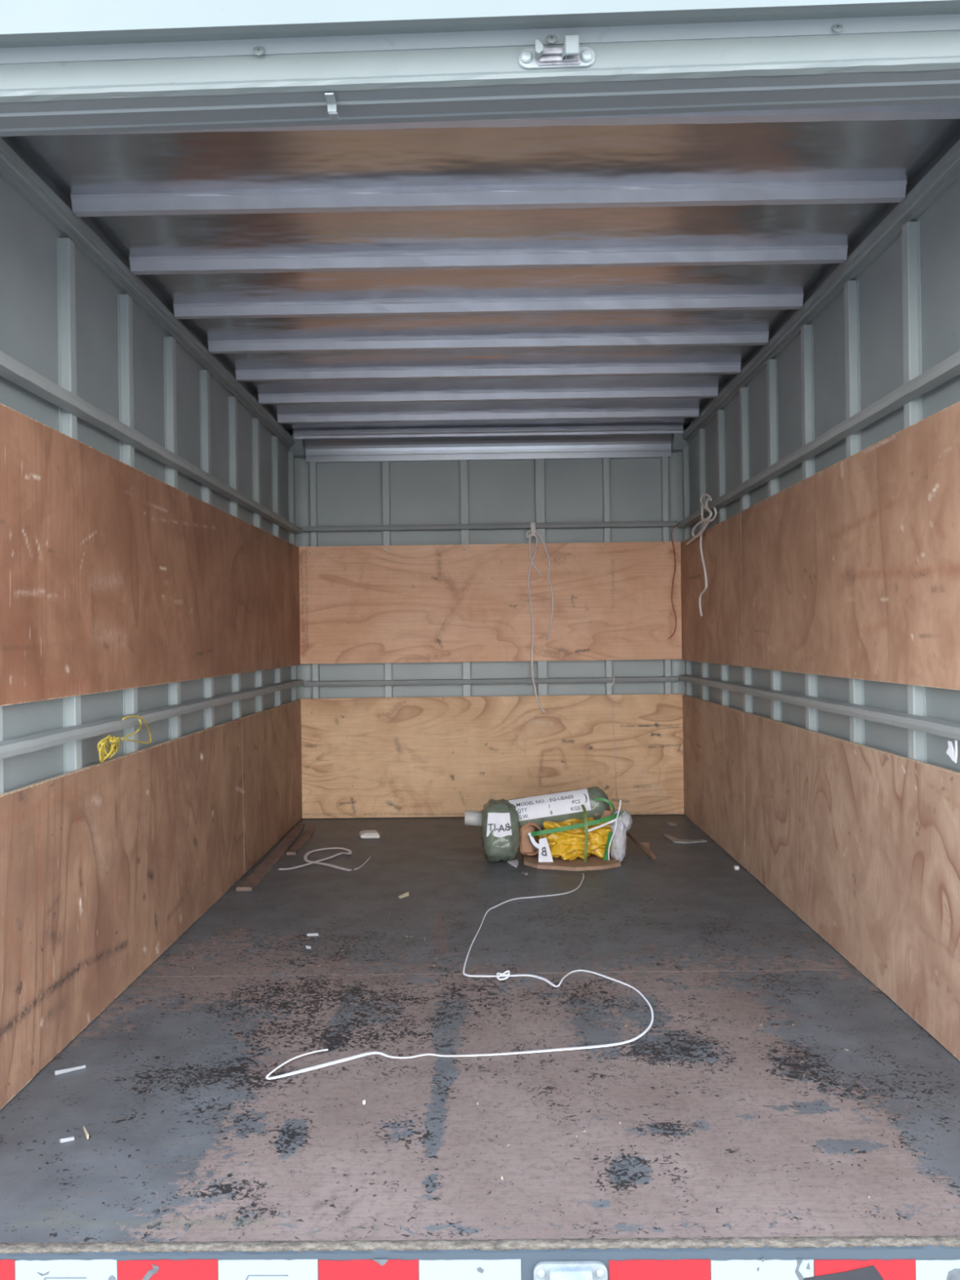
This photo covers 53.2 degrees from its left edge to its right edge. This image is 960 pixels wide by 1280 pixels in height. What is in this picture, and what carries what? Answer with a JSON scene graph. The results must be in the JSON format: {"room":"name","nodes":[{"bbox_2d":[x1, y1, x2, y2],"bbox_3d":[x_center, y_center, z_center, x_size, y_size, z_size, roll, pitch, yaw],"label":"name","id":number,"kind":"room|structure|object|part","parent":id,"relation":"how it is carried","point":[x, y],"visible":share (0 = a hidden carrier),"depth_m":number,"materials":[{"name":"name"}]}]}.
{"room":"moving truck interior","nodes":[
{"label":"moving truck interior","id":0,"kind":"room"},
{"bbox_2d":[0,137,303,1109],"bbox_3d":[-1.004,-0.074,3.408,0.082,2.120,3.750,-1,0,1],"label":"wall","id":1,"kind":"structure","parent":0,"point":[149,553],"depth_m":2.65,"materials":[{"name":"brown wood"}]},
{"bbox_3d":[-0.988,0.643,2.741,0.014,0.641,2.375,-1,0,1],"label":"plywood panel","id":2,"kind":"part","parent":1,"relation":"part of","materials":[{"name":"brown wood"}]},
{"bbox_2d":[97,715,151,762],"bbox_3d":[-0.955,0.259,2.623,0.039,0.110,0.408,-1,0,1],"label":"rope","id":3,"kind":"object","parent":1,"relation":"attached to","point":[113,748],"visible":1,"depth_m":2.49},
{"bbox_3d":[-1.020,-1.046,3.382,0.033,0.055,3.700,-1,0,1],"label":"cant rail","id":4,"kind":"part","parent":1,"relation":"part of","materials":[{"name":"grey metal"}]},
{"bbox_3d":[-0.994,-0.180,3.353,0.014,0.633,3.601,-1,0,1],"label":"plywood panel","id":5,"kind":"part","parent":1,"relation":"part of","materials":[{"name":"brown wood"}]},
{"bbox_3d":[-0.989,-0.582,3.347,0.037,0.038,3.570,-1,0,1],"label":"rail","id":6,"kind":"part","parent":1,"relation":"part of","materials":[{"name":"grey metal"}]},
{"bbox_3d":[-0.978,0.228,3.348,0.037,0.036,3.570,-1,0,1],"label":"rail","id":7,"kind":"part","parent":1,"relation":"part of","materials":[{"name":"grey metal"}]},
{"bbox_2d":[0,1258,520,1279],"bbox_3d":[-0.453,0.998,1.506,1.034,0.057,0.002,-1,0,1],"label":"tape","id":8,"kind":"object","parent":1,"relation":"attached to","point":[374,1268],"visible":1,"depth_m":1.50,"materials":[{"name":"white plastic"}]},
{"bbox_3d":[-0.973,0.641,4.543,0.014,0.641,1.223,-1,0,1],"label":"plywood panel","id":9,"kind":"part","parent":1,"relation":"part of","materials":[{"name":"brown wood"}]},
{"bbox_2d":[0,31,959,131],"bbox_3d":[0.013,-0.880,1.511,2.160,0.063,0.097,-2,0,1],"label":"door","id":10,"kind":"structure","parent":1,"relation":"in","point":[916,65],"depth_m":1.47,"materials":[{"name":"grey paint"}]},
{"bbox_2d":[324,93,338,120],"bbox_3d":[-0.231,-0.832,1.497,0.015,0.017,0.048,-1,0,1],"label":"clip","id":11,"kind":"object","parent":10,"relation":"attached to","point":[330,97],"visible":1,"depth_m":1.50,"materials":[{"name":"silver metal"}]},
{"bbox_2d":[518,34,595,69],"bbox_3d":[0.117,-0.891,1.453,0.117,0.035,0.028,-2,0,1],"label":"latch","id":12,"kind":"object","parent":10,"relation":"attached to","point":[571,55],"depth_m":1.46,"materials":[{"name":"silver metal"}]},
{"bbox_3d":[0.117,-0.888,1.465,0.117,0.030,0.005,-2,0,1],"label":"plate","id":13,"kind":"part","parent":12,"relation":"part of","materials":[{"name":"silver metal"}]},
{"bbox_2d":[0,1235,959,1279],"bbox_3d":[0.039,1.083,1.517,2.300,0.266,0.030,-1,0,1],"label":"trim","id":14,"kind":"structure","parent":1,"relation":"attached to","point":[531,1252],"depth_m":1.51,"materials":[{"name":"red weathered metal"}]},
{"bbox_2d":[0,0,959,136],"bbox_3d":[0.008,-1.052,1.495,2.260,0.386,0.175,-2,0,1],"label":"trim","id":15,"kind":"structure","parent":1,"relation":"attached to","point":[32,31],"depth_m":1.43,"materials":[{"name":"grey paint"}]},
{"bbox_2d":[533,1261,608,1279],"bbox_3d":[0.141,0.999,1.492,0.115,0.055,0.018,-1,0,1],"label":"latch","id":16,"kind":"object","parent":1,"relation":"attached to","point":[543,1270],"visible":1,"depth_m":1.49,"materials":[{"name":"silver metal"}]},
{"bbox_2d":[608,1257,959,1279],"bbox_3d":[0.520,0.992,1.497,0.636,0.055,0.002,-1,0,1],"label":"tape","id":17,"kind":"object","parent":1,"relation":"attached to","point":[798,1268],"visible":1,"depth_m":1.50,"materials":[{"name":"plastic"}]},
{"bbox_2d":[0,813,959,1244],"bbox_3d":[0.054,1.003,3.398,2.170,0.100,3.754,-1,0,1],"label":"floor","id":18,"kind":"structure","parent":0,"point":[750,1129],"depth_m":2.10,"materials":[{"name":"plywood"},{"name":"worn blue grey paint"}]},
{"bbox_2d":[59,1136,74,1142],"bbox_3d":[-0.795,0.960,1.847,0.026,0.008,0.007,-1,0,-26],"label":"splinter","id":19,"kind":"object","parent":18,"relation":"on","point":[72,1138],"visible":1,"depth_m":1.84,"materials":[{"name":"white wood"}]},
{"bbox_2d":[54,1065,85,1075],"bbox_3d":[-0.918,0.961,2.149,0.066,0.009,0.004,-1,0,-34],"label":"splinter","id":20,"kind":"object","parent":18,"relation":"on","point":[65,1070],"visible":1,"depth_m":2.14,"materials":[{"name":"white wood"}]},
{"bbox_2d":[83,1126,88,1138],"bbox_3d":[-0.769,0.960,1.872,0.003,0.008,0.047,-1,0,-31],"label":"splinter","id":21,"kind":"object","parent":18,"relation":"on","point":[86,1134],"visible":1,"depth_m":1.86,"materials":[{"name":"wood"}]},
{"bbox_2d":[235,824,304,891],"bbox_3d":[-0.910,0.956,4.313,0.062,0.015,1.255,-1,0,0],"label":"batten","id":22,"kind":"object","parent":18,"relation":"on","point":[251,882],"visible":1,"depth_m":4.12,"materials":[{"name":"brown wood"}]},
{"bbox_2d":[286,826,314,854],"bbox_3d":[-0.845,0.955,4.584,0.044,0.014,0.578,-1,0,0],"label":"batten","id":23,"kind":"object","parent":18,"relation":"on","point":[308,833],"visible":1,"depth_m":4.51,"materials":[{"name":"brown wood"}]},
{"bbox_2d":[306,933,318,936],"bbox_3d":[-0.544,0.956,3.115,0.039,0.008,0.012,-1,0,-8],"label":"splinter","id":24,"kind":"object","parent":18,"relation":"on","point":[308,934],"visible":1,"depth_m":3.11,"materials":[{"name":"white wood"}]},
{"bbox_2d":[278,847,351,871],"bbox_3d":[-0.685,0.952,4.178,0.313,0.012,0.417,-1,0,1],"label":"strap","id":25,"kind":"object","parent":18,"relation":"on","point":[306,855],"visible":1,"depth_m":4.14,"materials":[{"name":"grey fabric"}]},
{"bbox_2d":[354,856,370,870],"bbox_3d":[-0.497,0.955,4.108,0.016,0.004,0.237,-1,0,10],"label":"string","id":26,"kind":"object","parent":18,"relation":"on","point":[370,856],"visible":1,"depth_m":4.08,"materials":[{"name":"grey fabric"}]},
{"bbox_2d":[359,830,379,838],"bbox_3d":[-0.538,0.945,4.664,0.111,0.026,0.089,-1,0,1],"label":"foam block","id":27,"kind":"object","parent":18,"relation":"on","point":[364,833],"visible":1,"depth_m":4.63,"materials":[{"name":"white plastic"}]},
{"bbox_2d":[398,891,408,898],"bbox_3d":[-0.282,0.951,3.578,0.016,0.009,0.064,-1,0,39],"label":"splinter","id":28,"kind":"object","parent":18,"relation":"on","point":[406,894],"visible":1,"depth_m":3.58,"materials":[{"name":"wood"}]},
{"bbox_2d":[266,873,653,1079],"bbox_3d":[0.233,0.938,2.883,0.736,0.020,1.982,-1,0,21],"label":"rope","id":29,"kind":"object","parent":18,"relation":"on","point":[501,975],"visible":1,"depth_m":2.23,"materials":[{"name":"fabric"}]},
{"bbox_3d":[0.043,0.964,2.136,2.080,0.019,1.214,-1,0,1],"label":"panel","id":30,"kind":"part","parent":18,"relation":"part of","materials":[{"name":"grey wood"}]},
{"bbox_3d":[0.059,0.962,3.965,2.080,0.019,2.439,-1,0,1],"label":"panel","id":31,"kind":"part","parent":18,"relation":"part of","materials":[{"name":"grey wood"}]},
{"bbox_2d":[506,859,518,867],"bbox_3d":[0.139,0.945,4.067,0.046,0.010,0.130,-1,0,1],"label":"paper scrap","id":32,"kind":"object","parent":18,"relation":"on","point":[514,863],"visible":1,"depth_m":4.07,"materials":[{"name":"white paper"}]},
{"bbox_2d":[464,786,632,871],"bbox_3d":[0.295,0.798,4.154,0.721,0.307,0.505,-1,0,1],"label":"parcel","id":33,"kind":"object","parent":18,"relation":"on","point":[578,829],"visible":1,"depth_m":4.06,"materials":[{"name":"yellow plastic"}]},
{"bbox_2d":[626,831,657,859],"bbox_3d":[0.721,0.896,4.224,0.081,0.086,0.253,-1,0,-23],"label":"strip","id":34,"kind":"object","parent":18,"relation":"on","point":[644,846],"visible":1,"depth_m":4.20,"materials":[{"name":"brown wood"}]},
{"bbox_2d":[664,821,676,826],"bbox_3d":[0.971,0.935,4.892,0.034,0.007,0.112,-1,0,-5],"label":"scrap","id":35,"kind":"object","parent":18,"relation":"on","point":[668,823],"visible":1,"depth_m":4.86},
{"bbox_2d":[662,833,706,843],"bbox_3d":[0.937,0.935,4.490,0.233,0.009,0.121,-1,0,37],"label":"scrap","id":36,"kind":"object","parent":18,"relation":"on","point":[675,840],"visible":1,"depth_m":4.45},
{"bbox_2d":[733,865,739,870],"bbox_3d":[1.048,0.931,3.920,0.018,0.015,0.022,-1,0,1],"label":"crumb","id":37,"kind":"object","parent":18,"relation":"on","point":[735,867],"visible":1,"depth_m":3.91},
{"bbox_2d":[0,102,959,439],"bbox_3d":[0.026,-1.123,3.398,2.170,0.088,3.750,-1,0,1],"label":"ceiling","id":38,"kind":"structure","parent":0,"point":[609,271],"depth_m":2.72,"materials":[{"name":"grey metal"}]},
{"bbox_2d":[288,426,688,818],"bbox_3d":[0.056,-0.089,5.166,2.170,2.120,0.215,-1,0,1],"label":"wall","id":39,"kind":"structure","parent":0,"point":[416,695],"depth_m":5.15,"materials":[{"name":"brown wood"}]},
{"bbox_3d":[-0.975,-0.013,5.192,0.110,1.955,0.023,-1,0,-44],"label":"corner post","id":40,"kind":"part","parent":39,"relation":"part of","materials":[{"name":"grey metal"}]},
{"bbox_3d":[0.043,-1.062,5.157,1.970,0.175,0.112,-1,0,1],"label":"cove rail","id":41,"kind":"part","parent":39,"relation":"part of","materials":[{"name":"grey metal"}]},
{"bbox_3d":[0.049,-0.611,5.155,2.006,0.033,0.027,-1,0,1],"label":"rail","id":42,"kind":"part","parent":39,"relation":"part of","materials":[{"name":"grey metal"}]},
{"bbox_3d":[0.054,-0.199,5.154,2.048,0.632,0.014,-1,0,1],"label":"plywood panel","id":43,"kind":"part","parent":39,"relation":"part of","materials":[{"name":"brown wood"}]},
{"bbox_3d":[0.060,0.224,5.156,2.006,0.031,0.027,-1,0,1],"label":"rail","id":44,"kind":"part","parent":39,"relation":"part of","materials":[{"name":"grey metal"}]},
{"bbox_3d":[0.065,0.624,5.154,2.048,0.645,0.014,-1,0,1],"label":"plywood panel","id":45,"kind":"part","parent":39,"relation":"part of","materials":[{"name":"beige wood"}]},
{"bbox_2d":[525,521,553,713],"bbox_3d":[0.323,-0.119,5.131,0.145,1.024,0.028,-1,0,1],"label":"cord","id":46,"kind":"object","parent":39,"relation":"hanging from","point":[533,531],"visible":1,"depth_m":5.12,"materials":[{"name":"white fabric"}]},
{"bbox_2d":[611,679,617,802],"bbox_3d":[0.692,0.508,4.932,0.024,0.624,0.428,-1,0,7],"label":"thread","id":47,"kind":"object","parent":39,"relation":"hanging from","point":[613,679],"visible":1,"depth_m":5.13,"materials":[{"name":"white fabric"}]},
{"bbox_2d":[668,524,676,638],"bbox_3d":[1.029,-0.311,5.122,0.053,0.609,0.011,-1,0,10],"label":"string","id":48,"kind":"object","parent":39,"relation":"hanging from","point":[676,525],"visible":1,"depth_m":5.12,"materials":[{"name":"fabric"}]},
{"bbox_3d":[1.089,-0.040,5.174,0.023,1.955,0.110,-1,0,-44],"label":"corner post","id":49,"kind":"part","parent":39,"relation":"part of","materials":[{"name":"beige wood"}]},
{"bbox_2d":[677,139,959,1060],"bbox_3d":[1.084,-0.101,3.390,0.082,2.120,3.750,-1,0,1],"label":"wall","id":50,"kind":"structure","parent":0,"point":[821,700],"depth_m":2.77,"materials":[{"name":"brown wood"}]},
{"bbox_2d":[686,493,717,616],"bbox_3d":[1.049,-0.392,4.539,0.044,0.558,0.749,-1,0,4],"label":"cord","id":51,"kind":"object","parent":50,"relation":"attached to","point":[708,519],"visible":1,"depth_m":4.48,"materials":[{"name":"white fabric"}]},
{"bbox_3d":[1.081,-0.207,4.526,0.014,0.630,1.218,-1,0,1],"label":"plywood panel","id":52,"kind":"part","parent":50,"relation":"part of","materials":[{"name":"brown wood"}]},
{"bbox_3d":[1.091,0.614,4.527,0.014,0.641,1.218,-1,0,1],"label":"plywood panel","id":53,"kind":"part","parent":50,"relation":"part of","materials":[{"name":"brown wood"}]},
{"bbox_3d":[1.054,-0.609,3.329,0.037,0.038,3.570,-1,0,1],"label":"rail","id":54,"kind":"part","parent":50,"relation":"part of","materials":[{"name":"grey metal"}]},
{"bbox_3d":[1.065,0.201,3.330,0.037,0.036,3.570,-1,0,1],"label":"rail","id":55,"kind":"part","parent":50,"relation":"part of","materials":[{"name":"grey metal"}]},
{"bbox_3d":[1.075,-1.073,3.364,0.033,0.055,3.700,-1,0,1],"label":"cant rail","id":56,"kind":"part","parent":50,"relation":"part of","materials":[{"name":"grey metal"}]},
{"bbox_3d":[1.065,-0.206,2.724,0.014,0.633,2.380,-1,0,1],"label":"plywood panel","id":57,"kind":"part","parent":50,"relation":"part of","materials":[{"name":"brown wood"}]},
{"bbox_3d":[1.075,0.616,2.725,0.014,0.641,2.380,-1,0,1],"label":"plywood panel","id":58,"kind":"part","parent":50,"relation":"part of","materials":[{"name":"brown wood"}]},
{"bbox_2d":[946,740,957,763],"bbox_3d":[1.047,0.246,2.130,0.002,0.051,0.048,-1,0,1],"label":"scrap","id":59,"kind":"object","parent":50,"relation":"hanging from","point":[950,752],"visible":1,"depth_m":2.12,"materials":[{"name":"white paper"}]}
]}

